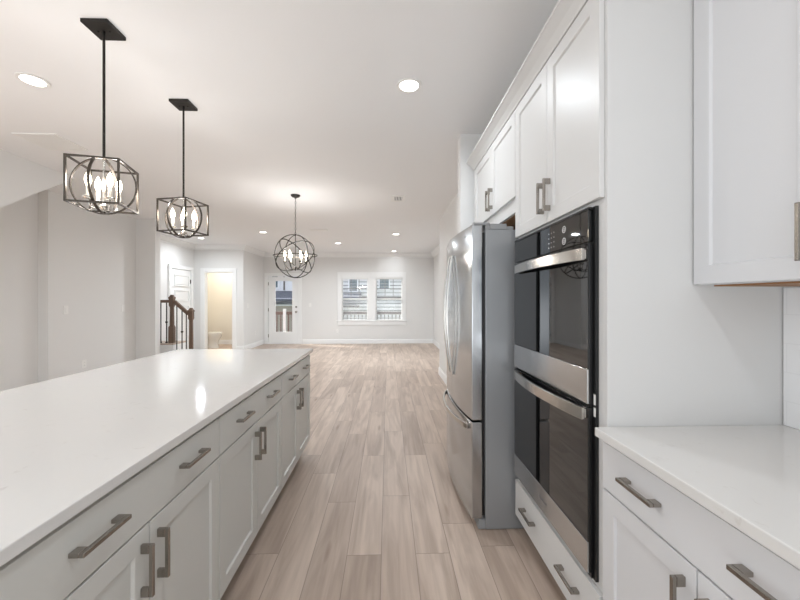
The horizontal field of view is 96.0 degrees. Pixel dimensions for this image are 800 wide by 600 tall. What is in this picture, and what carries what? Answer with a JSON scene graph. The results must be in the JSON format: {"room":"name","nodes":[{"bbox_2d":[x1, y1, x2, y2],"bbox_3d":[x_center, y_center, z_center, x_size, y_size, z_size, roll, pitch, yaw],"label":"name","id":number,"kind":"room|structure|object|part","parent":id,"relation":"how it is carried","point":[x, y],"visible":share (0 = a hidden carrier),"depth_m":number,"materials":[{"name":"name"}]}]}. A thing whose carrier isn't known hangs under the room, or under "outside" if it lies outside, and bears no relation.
{"room":"kitchen","nodes":[
{"label":"kitchen","id":0,"kind":"room"},
{"bbox_2d":[0,149,73,207],"bbox_3d":[-4.279,-0.833,3.364,0.890,1.234,1.810,0,0,-2],"label":"wall","id":1,"kind":"structure","parent":0,"point":[20,178],"depth_m":3.66,"materials":[{"name":"white paint"}]},
{"bbox_2d":[0,190,135,390],"bbox_3d":[-4.755,-0.050,4.419,0.250,2.800,3.950,0,0,-2],"label":"wall","id":2,"kind":"structure","parent":0,"point":[55,253],"depth_m":4.93,"materials":[{"name":"white paint"}]},
{"bbox_2d":[82,360,85,367],"bbox_3d":[-4.655,0.944,5.308,0.008,0.120,0.076,0,0,-2],"label":"wall outlet","id":3,"kind":"object","parent":2,"relation":"attached to","point":[83,361],"visible":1,"depth_m":5.30,"materials":[{"name":"white plastic"}]},
{"bbox_2d":[121,304,124,311],"bbox_3d":[-4.680,0.135,6.090,0.010,0.120,0.076,0,0,-2],"label":"light switch","id":4,"kind":"object","parent":2,"relation":"attached to","point":[122,305],"visible":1,"depth_m":6.07,"materials":[{"name":"white plastic"}]},
{"bbox_2d":[136,218,159,358],"bbox_3d":[-4.888,-0.050,6.461,1.060,2.800,0.140,0,0,-2],"label":"wall","id":5,"kind":"structure","parent":0,"point":[147,237],"depth_m":6.40,"materials":[{"name":"white paint"}]},
{"bbox_2d":[160,241,193,348],"bbox_3d":[-5.419,-0.050,7.994,0.100,2.800,2.960,0,0,-2],"label":"wall","id":6,"kind":"structure","parent":0,"point":[169,253],"depth_m":8.33,"materials":[{"name":"white paint"}]},
{"bbox_2d":[167,264,192,340],"bbox_3d":[-5.372,0.255,8.836,0.050,2.189,1.020,0,0,-2],"label":"trim","id":7,"kind":"structure","parent":6,"relation":"attached to","point":[169,266],"depth_m":8.40,"materials":[{"name":"white paint"}]},
{"bbox_2d":[172,269,190,348],"bbox_3d":[-5.372,0.300,8.836,0.050,2.080,0.820,0,0,-2],"label":"door","id":8,"kind":"structure","parent":6,"relation":"in","point":[181,281],"depth_m":8.84,"materials":[{"name":"white paint"}]},
{"bbox_3d":[-5.357,-0.474,8.836,0.020,0.272,0.620,0,0,-2],"label":"panel","id":9,"kind":"part","parent":8,"relation":"part of","materials":[{"name":"white paint"}]},
{"bbox_3d":[-5.357,-0.102,8.836,0.020,0.272,0.620,0,0,-2],"label":"panel","id":10,"kind":"part","parent":8,"relation":"part of","materials":[{"name":"white paint"}]},
{"bbox_3d":[-5.357,0.270,8.836,0.020,0.272,0.620,0,0,-2],"label":"panel","id":11,"kind":"part","parent":8,"relation":"part of","materials":[{"name":"white paint"}]},
{"bbox_3d":[-5.357,0.642,8.836,0.020,0.272,0.620,0,0,-2],"label":"panel","id":12,"kind":"part","parent":8,"relation":"part of","materials":[{"name":"white paint"}]},
{"bbox_3d":[-5.357,1.014,8.836,0.020,0.272,0.620,0,0,-2],"label":"panel","id":13,"kind":"part","parent":8,"relation":"part of","materials":[{"name":"white paint"}]},
{"bbox_2d":[208,273,231,339],"bbox_3d":[-5.267,-0.050,10.305,1.959,2.800,1.408,0,0,-2],"label":"wall","id":14,"kind":"structure","parent":0,"point":[219,284],"depth_m":10.98,"materials":[{"name":"white paint"}]},
{"bbox_2d":[218,340,231,343],"bbox_3d":[-5.156,1.282,10.986,1.665,0.134,0.016,0,0,-2],"label":"baseboard","id":15,"kind":"structure","parent":14,"relation":"attached to","point":[220,341],"depth_m":10.97,"materials":[{"name":"white paint"}]},
{"bbox_2d":[194,250,262,348],"bbox_3d":[-5.204,-0.050,10.247,2.080,2.800,1.530,0,0,-2],"label":"wall","id":16,"kind":"structure","parent":0,"point":[249,266],"depth_m":9.52,"materials":[{"name":"white paint"}]},
{"bbox_2d":[200,268,235,348],"bbox_3d":[-4.786,0.255,9.553,0.930,2.189,0.155,0,0,-2],"label":"trim","id":17,"kind":"structure","parent":16,"relation":"attached to","point":[204,272],"depth_m":9.49,"materials":[{"name":"white paint"}]},
{"bbox_2d":[236,340,263,348],"bbox_3d":[-4.246,1.282,10.261,0.196,0.134,1.526,0,0,-2],"label":"baseboard","id":18,"kind":"structure","parent":16,"relation":"attached to","point":[258,343],"depth_m":10.05,"materials":[{"name":"white paint"}]},
{"bbox_2d":[160,234,438,257],"bbox_3d":[-2.134,-1.381,8.789,6.520,0.133,4.650,0,0,-2],"label":"trim","id":19,"kind":"structure","parent":16,"relation":"attached to","point":[163,238],"depth_m":10.96,"materials":[{"name":"white paint"}]},
{"bbox_2d":[0,0,558,252],"bbox_3d":[-2.295,-1.480,4.326,7.500,0.060,13.800,0,0,-2],"label":"ceiling","id":20,"kind":"structure","parent":0,"point":[303,98],"depth_m":2.64,"materials":[{"name":"white paint"}]},
{"bbox_2d":[14,72,50,88],"bbox_3d":[-2.418,-1.446,2.373,0.172,0.007,0.172,0,0,-2],"label":"recessed light","id":21,"kind":"object","parent":20,"relation":"in","point":[27,78],"visible":1,"depth_m":2.37,"materials":[{"name":"white plastic"}]},
{"bbox_2d":[11,133,88,150],"bbox_3d":[-3.185,-1.444,3.296,0.370,0.012,0.350,0,0,-2],"label":"ceiling vent","id":22,"kind":"object","parent":20,"relation":"in","point":[49,141],"visible":1,"depth_m":3.27,"materials":[{"name":"white plastic"}]},
{"bbox_2d":[63,18,138,214],"bbox_3d":[-1.578,-0.953,1.919,0.298,0.994,0.294,0,0,-2],"label":"pendant light","id":23,"kind":"object","parent":20,"relation":"hanging from","point":[102,28],"visible":1,"depth_m":1.90,"materials":[{"name":"black metal"}]},
{"bbox_3d":[-1.611,-0.630,1.859,0.031,0.080,0.030,0,0,-2],"label":"bulb","id":24,"kind":"part","parent":23,"relation":"part of","materials":[{"name":"beige glass"}]},
{"bbox_3d":[-1.637,-0.630,1.952,0.031,0.080,0.030,0,0,-2],"label":"bulb","id":25,"kind":"part","parent":23,"relation":"part of","materials":[{"name":"beige glass"}]},
{"bbox_3d":[-1.578,-0.624,1.919,0.013,0.253,0.013,0,0,-2],"label":"stem","id":26,"kind":"part","parent":23,"relation":"part of","materials":[{"name":"silver metal"}]},
{"bbox_3d":[-1.578,-1.093,1.919,0.013,0.674,0.013,0,0,-2],"label":"rod","id":27,"kind":"part","parent":23,"relation":"part of","materials":[{"name":"black metal"}]},
{"bbox_3d":[-1.519,-0.630,1.885,0.031,0.080,0.030,0,0,-2],"label":"bulb","id":28,"kind":"part","parent":23,"relation":"part of","materials":[{"name":"beige glass"}]},
{"bbox_2d":[156,99,208,237],"bbox_3d":[-1.598,-0.953,2.658,0.299,0.994,0.295,0,0,-2],"label":"pendant light","id":29,"kind":"object","parent":20,"relation":"hanging from","point":[183,105],"visible":1,"depth_m":2.65,"materials":[{"name":"black metal"}]},
{"bbox_3d":[-1.654,-0.630,2.619,0.031,0.080,0.030,0,0,-2],"label":"bulb","id":30,"kind":"part","parent":29,"relation":"part of","materials":[{"name":"beige"}]},
{"bbox_3d":[-1.598,-0.624,2.658,0.013,0.253,0.013,0,0,-2],"label":"stem","id":31,"kind":"part","parent":29,"relation":"part of","materials":[{"name":"silver metal"}]},
{"bbox_3d":[-1.598,-1.093,2.658,0.013,0.674,0.013,0,0,-2],"label":"rod","id":32,"kind":"part","parent":29,"relation":"part of","materials":[{"name":"black metal"}]},
{"bbox_3d":[-1.543,-0.630,2.697,0.031,0.080,0.030,0,0,-2],"label":"bulb","id":33,"kind":"part","parent":29,"relation":"part of","materials":[{"name":"beige"}]},
{"bbox_2d":[273,194,317,277],"bbox_3d":[-1.443,-0.875,4.972,0.594,1.148,0.594,0,0,-2],"label":"orb chandelier","id":34,"kind":"object","parent":20,"relation":"hanging from","point":[295,196],"visible":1,"depth_m":4.94,"materials":[{"name":"black metal"}]},
{"bbox_2d":[309,229,327,230],"bbox_3d":[-1.679,-1.444,7.458,0.360,0.012,0.160,0,0,-2],"label":"ceiling vent","id":35,"kind":"object","parent":20,"relation":"in","point":[309,229],"visible":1,"depth_m":7.42,"materials":[{"name":"white plastic"}]},
{"bbox_2d":[391,195,405,201],"bbox_3d":[-0.026,-1.444,5.122,0.200,0.012,0.300,0,0,-2],"label":"ceiling vent","id":36,"kind":"object","parent":20,"relation":"in","point":[394,198],"visible":1,"depth_m":5.10,"materials":[{"name":"white plastic"}]},
{"bbox_2d":[396,77,421,92],"bbox_3d":[0.061,-1.446,2.428,0.172,0.007,0.172,0,0,-2],"label":"recessed light","id":37,"kind":"object","parent":20,"relation":"in","point":[409,84],"visible":1,"depth_m":2.42,"materials":[{"name":"white plastic"}]},
{"bbox_2d":[263,257,433,339],"bbox_3d":[-2.548,-0.050,11.151,7.450,2.800,0.100,0,0,-2],"label":"wall","id":38,"kind":"structure","parent":0,"point":[319,286],"depth_m":11.13,"materials":[{"name":"white paint"}]},
{"bbox_2d":[264,273,301,343],"bbox_3d":[-3.590,0.263,11.107,1.131,2.172,0.120,0,0,-2],"label":"trim","id":39,"kind":"structure","parent":38,"relation":"attached to","point":[266,275],"depth_m":11.05,"materials":[{"name":"white paint"}]},
{"bbox_2d":[268,277,298,342],"bbox_3d":[-3.593,0.310,11.084,0.924,2.040,0.116,0,0,-2],"label":"door","id":40,"kind":"structure","parent":38,"relation":"in","point":[274,337],"depth_m":11.10,"materials":[{"name":"white paint"}]},
{"bbox_3d":[-3.582,0.200,11.091,0.559,1.610,0.012,0,0,-2],"label":"glazing frame","id":41,"kind":"part","parent":40,"relation":"part of","materials":[{"name":"glass"}]},
{"bbox_2d":[342,279,367,320],"bbox_3d":[-1.399,-0.025,11.205,0.810,1.330,0.040,0,0,-2],"label":"window","id":42,"kind":"structure","parent":38,"relation":"in","point":[342,279],"depth_m":11.19,"materials":[{"name":"white paint"}]},
{"bbox_2d":[342,278,367,320],"bbox_3d":[-1.397,-0.026,11.159,0.794,1.322,0.041,0,0,-2],"label":"window blind","id":43,"kind":"object","parent":42,"relation":"attached to","point":[342,278],"visible":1,"depth_m":11.15,"materials":[{"name":"white plastic"}]},
{"bbox_2d":[338,272,406,324],"bbox_3d":[-0.873,-0.045,11.132,2.169,1.640,0.050,0,0,-2],"label":"trim","id":44,"kind":"structure","parent":38,"relation":"attached to","point":[371,276],"depth_m":11.13,"materials":[{"name":"white paint"}]},
{"bbox_2d":[376,279,401,319],"bbox_3d":[-0.340,-0.025,11.240,0.830,1.330,0.040,0,0,-2],"label":"window","id":45,"kind":"structure","parent":38,"relation":"in","point":[376,279],"depth_m":11.22,"materials":[{"name":"white paint"}]},
{"bbox_2d":[376,278,401,317],"bbox_3d":[-0.338,-0.026,11.194,0.814,1.322,0.041,0,0,-2],"label":"window blind","id":46,"kind":"object","parent":45,"relation":"attached to","point":[376,278],"visible":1,"depth_m":11.18,"materials":[{"name":"white plastic"}]},
{"bbox_2d":[208,343,566,599],"bbox_3d":[-2.295,1.380,4.326,7.500,0.060,13.800,0,0,-2],"label":"floor","id":47,"kind":"structure","parent":0,"point":[371,508],"depth_m":2.25,"materials":[{"name":"brown wood"}]},
{"bbox_2d":[0,419,218,599],"bbox_3d":[-1.018,0.908,1.034,0.654,0.882,0.861,0,0,-2],"label":"base cabinet","id":48,"kind":"object","parent":47,"relation":"on","point":[154,535],"visible":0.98,"depth_m":1.01,"materials":[{"name":"grey paint"}]},
{"bbox_3d":[-0.701,0.553,0.849,0.034,0.010,0.146,0,0,-2],"label":"handle","id":49,"kind":"part","parent":48,"relation":"part of","materials":[{"name":"silver metal"}]},
{"bbox_3d":[-0.728,0.940,0.829,0.020,0.591,0.425,0,0,-2],"label":"door","id":50,"kind":"part","parent":48,"relation":"part of","materials":[{"name":"grey paint"}]},
{"bbox_3d":[-0.707,0.757,1.008,0.034,0.146,0.010,0,0,-2],"label":"handle","id":51,"kind":"part","parent":48,"relation":"part of","materials":[{"name":"silver metal"}]},
{"bbox_3d":[-0.709,0.757,1.081,0.034,0.146,0.010,0,0,-2],"label":"handle","id":52,"kind":"part","parent":48,"relation":"part of","materials":[{"name":"silver metal"}]},
{"bbox_3d":[-0.742,0.940,1.258,0.020,0.591,0.425,0,0,-2],"label":"door","id":53,"kind":"part","parent":48,"relation":"part of","materials":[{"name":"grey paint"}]},
{"bbox_3d":[-0.715,0.553,1.262,0.034,0.010,0.146,0,0,-2],"label":"handle","id":54,"kind":"part","parent":48,"relation":"part of","materials":[{"name":"silver metal"}]},
{"bbox_2d":[160,341,185,353],"bbox_3d":[-4.718,1.085,7.004,1.233,0.529,0.485,0,0,-2],"label":"staircase","id":55,"kind":"structure","parent":47,"relation":"on","point":[164,347],"depth_m":6.79,"materials":[{"name":"white paint"}]},
{"bbox_2d":[160,295,194,349],"bbox_3d":[-4.295,0.625,6.861,0.711,1.449,0.092,0,0,-2],"label":"stair railing","id":56,"kind":"object","parent":55,"relation":"on","point":[172,330],"visible":0.76,"depth_m":6.84,"materials":[{"name":"brown wood"}]},
{"bbox_3d":[-4.344,0.359,6.859,0.092,0.919,0.092,0,0,-2],"label":"newel post","id":57,"kind":"part","parent":56,"relation":"part of","materials":[{"name":"brown wood"}]},
{"bbox_3d":[-4.166,0.147,6.865,0.304,0.283,0.060,0,0,-2],"label":"handrail","id":58,"kind":"part","parent":56,"relation":"part of","materials":[{"name":"brown wood"}]},
{"bbox_3d":[-3.986,0.749,6.871,0.092,1.198,0.092,0,0,-2],"label":"newel post","id":59,"kind":"part","parent":56,"relation":"part of","materials":[{"name":"brown wood"}]},
{"bbox_2d":[208,332,221,347],"bbox_3d":[-5.434,0.962,10.175,0.795,0.774,0.420,0,0,-2],"label":"toilet","id":60,"kind":"object","parent":47,"relation":"on","point":[213,337],"visible":0.42,"depth_m":10.07,"materials":[{"name":"ceramic"}]},
{"bbox_2d":[216,375,280,599],"bbox_3d":[-1.047,0.908,1.895,0.654,0.882,0.861,0,0,-2],"label":"base cabinet","id":61,"kind":"object","parent":47,"relation":"on","point":[249,457],"visible":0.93,"depth_m":1.78,"materials":[{"name":"grey paint"}]},
{"bbox_2d":[0,349,312,566],"bbox_3d":[-1.326,0.451,1.880,1.178,0.030,2.677,0,0,-2],"label":"countertop","id":62,"kind":"structure","parent":61,"relation":"on","point":[66,442],"depth_m":1.29,"materials":[{"name":"white stone"}]},
{"bbox_3d":[-0.756,0.940,1.690,0.020,0.591,0.425,0,0,-2],"label":"door","id":63,"kind":"part","parent":61,"relation":"part of","materials":[{"name":"grey paint"}]},
{"bbox_3d":[-0.730,0.553,1.710,0.034,0.010,0.146,0,0,-2],"label":"handle","id":64,"kind":"part","parent":61,"relation":"part of","materials":[{"name":"silver metal"}]},
{"bbox_3d":[-0.764,0.561,1.904,0.020,0.154,0.854,0,0,-2],"label":"drawer","id":65,"kind":"part","parent":61,"relation":"part of","materials":[{"name":"grey paint"}]},
{"bbox_3d":[-0.735,0.757,1.869,0.034,0.146,0.010,0,0,-2],"label":"handle","id":66,"kind":"part","parent":61,"relation":"part of","materials":[{"name":"silver metal"}]},
{"bbox_3d":[-0.738,0.757,1.941,0.034,0.146,0.010,0,0,-2],"label":"handle","id":67,"kind":"part","parent":61,"relation":"part of","materials":[{"name":"silver metal"}]},
{"bbox_3d":[-0.771,0.940,2.118,0.020,0.591,0.425,0,0,-2],"label":"door","id":68,"kind":"part","parent":61,"relation":"part of","materials":[{"name":"grey paint"}]},
{"bbox_3d":[-0.744,0.553,2.123,0.034,0.010,0.146,0,0,-2],"label":"handle","id":69,"kind":"part","parent":61,"relation":"part of","materials":[{"name":"silver metal"}]},
{"bbox_2d":[280,355,310,489],"bbox_3d":[-1.075,0.908,2.755,0.654,0.882,0.861,0,0,-2],"label":"base cabinet","id":70,"kind":"object","parent":47,"relation":"on","point":[295,381],"visible":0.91,"depth_m":2.66,"materials":[{"name":"grey paint"}]},
{"bbox_3d":[-0.785,0.940,2.550,0.020,0.591,0.425,0,0,-2],"label":"door","id":71,"kind":"part","parent":70,"relation":"part of","materials":[{"name":"grey paint"}]},
{"bbox_3d":[-0.792,0.561,2.765,0.020,0.154,0.854,0,0,-2],"label":"drawer","id":72,"kind":"part","parent":70,"relation":"part of","materials":[{"name":"grey paint"}]},
{"bbox_3d":[-0.764,0.757,2.730,0.034,0.146,0.010,0,0,-2],"label":"handle","id":73,"kind":"part","parent":70,"relation":"part of","materials":[{"name":"silver metal"}]},
{"bbox_3d":[-0.766,0.757,2.801,0.034,0.146,0.010,0,0,-2],"label":"handle","id":74,"kind":"part","parent":70,"relation":"part of","materials":[{"name":"silver metal"}]},
{"bbox_3d":[-0.799,0.940,2.979,0.020,0.591,0.425,0,0,-2],"label":"door","id":75,"kind":"part","parent":70,"relation":"part of","materials":[{"name":"grey paint"}]},
{"bbox_2d":[474,170,474,222],"bbox_3d":[0.958,0.122,3.074,0.650,2.454,0.019,0,0,-2],"label":"end panel","id":76,"kind":"object","parent":47,"relation":"on","point":[474,170],"visible":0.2,"depth_m":3.06,"materials":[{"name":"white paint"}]},
{"bbox_2d":[443,223,523,528],"bbox_3d":[0.781,0.446,2.578,0.927,1.803,0.910,0,0,-2],"label":"refrigerator","id":77,"kind":"object","parent":47,"relation":"on","point":[479,308],"visible":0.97,"depth_m":2.12,"materials":[{"name":"grey metal"}]},
{"bbox_3d":[0.343,0.105,2.613,0.053,0.832,0.026,0,0,-2],"label":"handle","id":78,"kind":"part","parent":77,"relation":"part of","materials":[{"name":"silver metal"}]},
{"bbox_3d":[0.412,0.133,2.794,0.097,1.145,0.453,0,0,-2],"label":"fridge door","id":79,"kind":"part","parent":77,"relation":"part of","materials":[{"name":"silver metal"}]},
{"bbox_3d":[0.347,0.105,2.513,0.053,0.832,0.026,0,0,-2],"label":"handle","id":80,"kind":"part","parent":77,"relation":"part of","materials":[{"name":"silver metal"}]},
{"bbox_3d":[0.361,0.758,2.563,0.076,0.030,0.813,0,0,-2],"label":"handle","id":81,"kind":"part","parent":77,"relation":"part of","materials":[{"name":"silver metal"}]},
{"bbox_3d":[0.419,1.000,2.565,0.097,0.564,0.910,0,0,-2],"label":"freezer drawer","id":82,"kind":"part","parent":77,"relation":"part of","materials":[{"name":"silver metal"}]},
{"bbox_3d":[0.427,0.133,2.337,0.097,1.145,0.453,0,0,-2],"label":"fridge door","id":83,"kind":"part","parent":77,"relation":"part of","materials":[{"name":"silver metal"}]},
{"bbox_2d":[515,0,783,599],"bbox_3d":[0.988,0.122,1.671,0.684,2.454,0.846,0,0,-2],"label":"tall cabinet","id":84,"kind":"object","parent":47,"relation":"on","point":[607,122],"visible":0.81,"depth_m":1.25,"materials":[{"name":"white paint"}]},
{"bbox_3d":[0.656,1.125,1.867,0.034,0.010,0.146,0,0,-2],"label":"handle","id":85,"kind":"part","parent":84,"relation":"part of","materials":[{"name":"silver metal"}]},
{"bbox_3d":[0.683,-0.730,1.875,0.020,0.744,0.412,0,0,-2],"label":"door","id":86,"kind":"part","parent":84,"relation":"part of","materials":[{"name":"white paint"}]},
{"bbox_3d":[0.661,-0.478,1.700,0.034,0.146,0.010,0,0,-2],"label":"handle","id":87,"kind":"part","parent":84,"relation":"part of","materials":[{"name":"silver metal"}]},
{"bbox_3d":[0.664,-0.478,1.632,0.034,0.146,0.010,0,0,-2],"label":"handle","id":88,"kind":"part","parent":84,"relation":"part of","materials":[{"name":"silver metal"}]},
{"bbox_2d":[514,206,598,581],"bbox_3d":[0.943,0.337,1.687,0.655,1.349,0.781,0,0,-2],"label":"double wall oven","id":89,"kind":"object","parent":84,"relation":"in","point":[556,268],"visible":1,"depth_m":1.49,"materials":[{"name":"black glass"}]},
{"bbox_3d":[0.678,-0.333,1.681,0.018,0.008,0.758,0,0,-2],"label":"trim","id":90,"kind":"part","parent":89,"relation":"part of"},
{"bbox_3d":[0.678,-0.270,1.682,0.018,0.116,0.755,0,0,-2],"label":"control panel","id":91,"kind":"part","parent":89,"relation":"part of","materials":[{"name":"black glass"}]},
{"bbox_3d":[0.690,1.133,1.667,0.020,0.202,0.826,0,0,-2],"label":"drawer","id":92,"kind":"part","parent":84,"relation":"part of","materials":[{"name":"white paint"}]},
{"bbox_3d":[0.670,1.125,1.453,0.034,0.010,0.146,0,0,-2],"label":"handle","id":93,"kind":"part","parent":84,"relation":"part of","materials":[{"name":"silver metal"}]},
{"bbox_3d":[0.697,-0.730,1.460,0.020,0.744,0.412,0,0,-2],"label":"door","id":94,"kind":"part","parent":84,"relation":"part of","materials":[{"name":"white paint"}]},
{"bbox_2d":[603,441,799,599],"bbox_3d":[1.014,0.908,0.868,0.684,0.882,0.760,0,0,-2],"label":"base cabinet","id":95,"kind":"object","parent":47,"relation":"on","point":[659,543],"visible":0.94,"depth_m":0.94,"materials":[{"name":"white paint"}]},
{"bbox_3d":[0.683,0.553,1.039,0.034,0.010,0.146,0,0,-2],"label":"handle","id":96,"kind":"part","parent":95,"relation":"part of","materials":[{"name":"silver metal"}]},
{"bbox_3d":[0.710,0.940,1.047,0.020,0.591,0.375,0,0,-2],"label":"door","id":97,"kind":"part","parent":95,"relation":"part of","materials":[{"name":"white paint"}]},
{"bbox_3d":[0.688,0.757,0.893,0.034,0.146,0.010,0,0,-2],"label":"handle","id":98,"kind":"part","parent":95,"relation":"part of","materials":[{"name":"silver metal"}]},
{"bbox_2d":[595,425,799,568],"bbox_3d":[1.019,0.451,0.861,0.676,0.030,0.774,0,0,-2],"label":"countertop","id":99,"kind":"structure","parent":95,"relation":"on","point":[748,476],"depth_m":0.94,"materials":[{"name":"white stone"}]},
{"bbox_3d":[0.723,0.940,0.669,0.020,0.591,0.375,0,0,-2],"label":"door","id":100,"kind":"part","parent":95,"relation":"part of","materials":[{"name":"white paint"}]},
{"bbox_3d":[0.696,0.553,0.675,0.034,0.010,0.146,0,0,-2],"label":"handle","id":101,"kind":"part","parent":95,"relation":"part of","materials":[{"name":"silver metal"}]},
{"bbox_2d":[434,134,797,375],"bbox_3d":[0.946,-0.050,4.374,0.918,2.800,13.680,0,0,-2],"label":"wall","id":102,"kind":"structure","parent":0,"point":[459,215],"depth_m":5.14,"materials":[{"name":"white paint"}]},
{"bbox_2d":[302,339,446,385],"bbox_3d":[-0.845,1.282,7.196,4.050,0.134,7.920,0,0,-2],"label":"baseboard","id":103,"kind":"structure","parent":102,"relation":"attached to","point":[441,373],"depth_m":11.12,"materials":[{"name":"white paint"}]},
{"bbox_2d":[475,111,514,229],"bbox_3d":[0.958,-0.810,2.579,0.684,0.589,0.970,0,0,-2],"label":"upper cabinet","id":104,"kind":"object","parent":102,"relation":"attached to","point":[495,173],"visible":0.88,"depth_m":2.42,"materials":[{"name":"white paint"}]},
{"bbox_3d":[0.651,-0.852,2.811,0.020,0.500,0.480,0,0,-2],"label":"door","id":105,"kind":"part","parent":104,"relation":"part of","materials":[{"name":"white paint"}]},
{"bbox_3d":[0.631,-0.713,2.602,0.034,0.146,0.010,0,0,-2],"label":"handle","id":106,"kind":"part","parent":104,"relation":"part of","materials":[{"name":"silver metal"}]},
{"bbox_3d":[0.634,-0.713,2.534,0.034,0.146,0.010,0,0,-2],"label":"handle","id":107,"kind":"part","parent":104,"relation":"part of","materials":[{"name":"silver metal"}]},
{"bbox_3d":[0.668,-0.852,2.327,0.020,0.500,0.480,0,0,-2],"label":"door","id":108,"kind":"part","parent":104,"relation":"part of","materials":[{"name":"white paint"}]},
{"bbox_2d":[466,0,587,169],"bbox_3d":[0.954,-1.139,2.166,0.718,0.066,1.834,0,0,-2],"label":"crown molding","id":109,"kind":"structure","parent":104,"relation":"on","point":[565,12],"depth_m":1.76,"materials":[{"name":"white paint"}]},
{"bbox_2d":[694,0,799,286],"bbox_3d":[1.174,-0.575,0.872,0.365,1.060,0.760,0,0,-2],"label":"upper cabinet","id":110,"kind":"object","parent":102,"relation":"attached to","point":[747,52],"visible":1,"depth_m":1.07,"materials":[{"name":"white paint"}]},
{"bbox_3d":[1.007,-0.171,0.900,0.034,0.146,0.010,0,0,-2],"label":"handle","id":111,"kind":"part","parent":110,"relation":"part of","materials":[{"name":"silver metal"}]},
{"bbox_2d":[783,287,799,429],"bbox_3d":[1.364,0.197,0.551,0.008,0.477,1.410,0,0,-2],"label":"backsplash","id":112,"kind":"structure","parent":102,"relation":"attached to","point":[791,296],"depth_m":1.23,"materials":[{"name":"white tile"}]},
{"bbox_3d":[-1.423,1.425,12.667,10.000,0.030,2.794,0,0,-2],"label":"deck","id":113,"kind":"object","parent":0,"visible":0},
{"bbox_2d":[276,312,291,331],"bbox_3d":[-4.409,0.924,13.541,2.490,0.970,0.090,0,0,-2],"label":"deck railing","id":114,"kind":"object","parent":113,"relation":"on","point":[277,313],"visible":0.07,"depth_m":13.52,"materials":[{"name":"brown wood"}]},
{"bbox_3d":[-4.409,0.494,13.541,2.490,0.110,0.090,0,0,-2],"label":"rail","id":115,"kind":"part","parent":114,"relation":"part of","materials":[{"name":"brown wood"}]},
{"bbox_2d":[283,309,285,331],"bbox_3d":[-4.310,0.870,13.449,0.100,1.080,0.090,0,0,-2],"label":"post","id":116,"kind":"object","parent":113,"relation":"on","point":[284,310],"visible":0.56,"depth_m":13.40,"materials":[{"name":"white paint"}]},
{"bbox_2d":[343,312,400,318],"bbox_3d":[-1.005,0.924,13.654,4.300,0.970,0.090,0,0,-2],"label":"deck railing","id":117,"kind":"object","parent":113,"relation":"on","point":[343,312],"visible":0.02,"depth_m":13.62,"materials":[{"name":"paint"}]},
{"bbox_3d":[-1.005,0.494,13.654,4.300,0.110,0.090,0,0,-2],"label":"rail","id":118,"kind":"part","parent":117,"relation":"part of","materials":[{"name":"paint"}]},
{"label":"outside","id":119,"kind":"structure","parent":0,"visible":0},
{"bbox_3d":[-1.409,4.400,42.267,80.000,0.100,55.420,0,0,-2],"label":"ground","id":120,"kind":"structure","parent":119,"visible":0},
{"bbox_2d":[276,281,291,331],"bbox_3d":[-11.813,-0.650,27.221,10.200,10.000,8.800,0,0,-2],"label":"townhouse","id":121,"kind":"structure","parent":120,"relation":"on","point":[283,288],"depth_m":24.27,"materials":[{"name":"white"}]},
{"bbox_2d":[343,279,400,318],"bbox_3d":[0.685,-1.750,27.488,14.000,12.200,10.100,0,0,-2],"label":"house","id":122,"kind":"structure","parent":120,"relation":"on","point":[347,293],"depth_m":23.93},
{"bbox_3d":[-3.097,-0.975,23.875,0.500,0.750,0.069,0,0,-2],"label":"pane","id":123,"kind":"part","parent":122,"relation":"part of","materials":[{"name":"clear glass"}]},
{"bbox_3d":[-1.048,-1.175,23.943,0.600,0.850,0.069,0,0,-2],"label":"pane","id":124,"kind":"part","parent":122,"relation":"part of","materials":[{"name":"clear glass"}]}
]}

